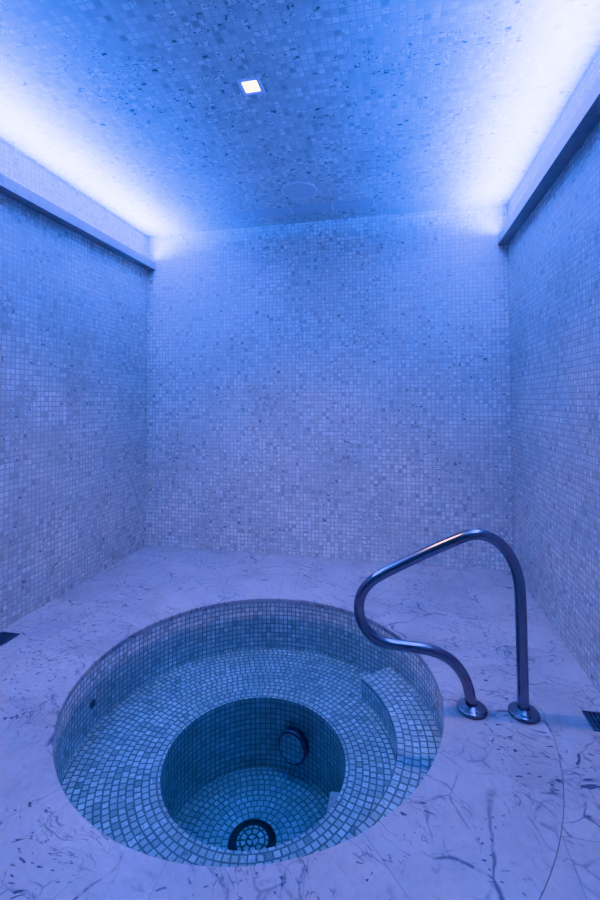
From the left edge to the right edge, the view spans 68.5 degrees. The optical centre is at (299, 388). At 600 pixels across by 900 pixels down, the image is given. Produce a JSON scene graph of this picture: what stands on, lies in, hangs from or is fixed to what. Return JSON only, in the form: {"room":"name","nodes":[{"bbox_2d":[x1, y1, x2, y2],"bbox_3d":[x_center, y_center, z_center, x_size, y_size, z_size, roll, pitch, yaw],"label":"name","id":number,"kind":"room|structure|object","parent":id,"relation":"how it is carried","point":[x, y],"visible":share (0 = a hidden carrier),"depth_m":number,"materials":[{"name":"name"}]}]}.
{"room":"spa hot tub room","nodes":[
{"label":"spa hot tub room","id":0,"kind":"room"},
{"bbox_2d":[0,139,147,629],"bbox_3d":[-1.774,-0.030,1.713,0.120,2.627,4.112,-1,-2,12],"label":"wall","id":1,"kind":"structure","parent":0,"point":[73,310],"depth_m":2.78,"materials":[{"name":"tile"}]},
{"bbox_2d":[0,173,154,269],"bbox_3d":[-1.684,-1.087,1.722,0.072,0.063,4.112,-1,-2,12],"label":"trim","id":2,"kind":"structure","parent":1,"relation":"attached to","point":[9,187],"depth_m":2.75,"materials":[{"name":"white paint"}]},
{"bbox_2d":[0,0,599,236],"bbox_3d":[-0.330,-1.417,1.443,3.083,0.120,4.352,-1,-2,12],"label":"ceiling","id":3,"kind":"structure","parent":0,"point":[140,107],"depth_m":2.03,"materials":[{"name":"stone"}]},
{"bbox_2d":[237,76,264,95],"bbox_3d":[-0.217,-1.341,1.957,0.100,0.004,0.100,-1,-2,12],"label":"recessed light","id":4,"kind":"object","parent":3,"relation":"in","point":[251,85],"visible":1,"depth_m":1.95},
{"bbox_2d":[282,182,316,198],"bbox_3d":[-0.004,-1.316,2.938,0.235,0.004,0.235,-1,-2,12],"label":"ceiling speaker","id":5,"kind":"object","parent":3,"relation":"attached to","point":[296,190],"visible":1,"depth_m":2.93,"materials":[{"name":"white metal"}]},
{"bbox_2d":[226,199,374,219],"bbox_3d":[-0.004,-1.308,3.231,1.090,0.004,0.120,-1,-2,12],"label":"ceiling vent","id":6,"kind":"object","parent":3,"relation":"in","point":[369,202],"visible":1,"depth_m":3.22,"materials":[{"name":"white metal"}]},
{"bbox_2d":[0,545,599,899],"bbox_3d":[-0.320,1.254,1.371,3.083,0.030,4.352,-1,-2,12],"label":"floor","id":7,"kind":"structure","parent":0,"point":[482,601],"depth_m":2.42,"materials":[{"name":"stone"}]},
{"bbox_2d":[0,631,19,645],"bbox_3d":[-1.507,1.265,2.232,0.108,0.004,0.108,-1,-2,12],"label":"floor drain","id":8,"kind":"object","parent":7,"relation":"on","point":[5,637],"visible":1,"depth_m":2.25,"materials":[{"name":"metal"}]},
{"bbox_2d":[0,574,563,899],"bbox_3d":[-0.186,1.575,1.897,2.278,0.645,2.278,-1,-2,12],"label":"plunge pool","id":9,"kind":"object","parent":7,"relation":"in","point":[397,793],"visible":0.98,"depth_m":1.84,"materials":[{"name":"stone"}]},
{"bbox_2d":[90,699,95,708],"bbox_3d":[-0.946,1.441,2.015,0.006,0.038,0.038,0,-2,8],"label":"jet","id":10,"kind":"object","parent":9,"relation":"attached to","point":[92,704],"visible":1,"depth_m":2.01,"materials":[{"name":"plastic"}]},
{"bbox_2d":[228,819,275,850],"bbox_3d":[-0.199,1.888,1.836,0.199,0.012,0.199,-1,-2,12],"label":"cover","id":11,"kind":"object","parent":9,"relation":"on","point":[250,834],"visible":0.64,"depth_m":1.85,"materials":[{"name":"white tile"}]},
{"bbox_2d":[278,726,308,765],"bbox_3d":[-0.032,1.737,2.144,0.159,0.159,0.050,-1,-2,27],"label":"cover","id":12,"kind":"object","parent":9,"relation":"attached to","point":[293,745],"visible":1,"depth_m":2.12,"materials":[{"name":"white tile"}]},
{"bbox_2d":[354,529,539,723],"bbox_3d":[0.562,0.898,1.726,0.697,0.696,0.113,0,-2,7],"label":"handrail","id":13,"kind":"object","parent":9,"relation":"on","point":[469,707],"visible":1,"depth_m":1.70,"materials":[{"name":"silver metal"}]},
{"bbox_2d":[582,710,599,731],"bbox_3d":[1.125,1.238,1.635,0.106,0.004,0.106,-1,-2,12],"label":"floor drain","id":14,"kind":"object","parent":7,"relation":"on","point":[592,717],"visible":1,"depth_m":1.65,"materials":[{"name":"metal"}]},
{"bbox_2d":[146,204,513,570],"bbox_3d":[0.115,0.010,3.475,3.083,2.627,0.120,-1,-2,12],"label":"wall","id":15,"kind":"structure","parent":0,"point":[341,388],"depth_m":3.38,"materials":[{"name":"tile"}]},
{"bbox_2d":[508,47,599,692],"bbox_3d":[1.125,-0.058,1.099,0.120,2.627,4.112,-1,-2,12],"label":"wall","id":16,"kind":"structure","parent":0,"point":[554,256],"depth_m":2.19,"materials":[{"name":"tile"}]},
{"bbox_2d":[497,76,599,244],"bbox_3d":[1.026,-1.113,1.147,0.072,0.063,4.112,-1,-2,12],"label":"trim","id":17,"kind":"structure","parent":16,"relation":"attached to","point":[587,116],"depth_m":2.06,"materials":[{"name":"white paint"}]}
]}

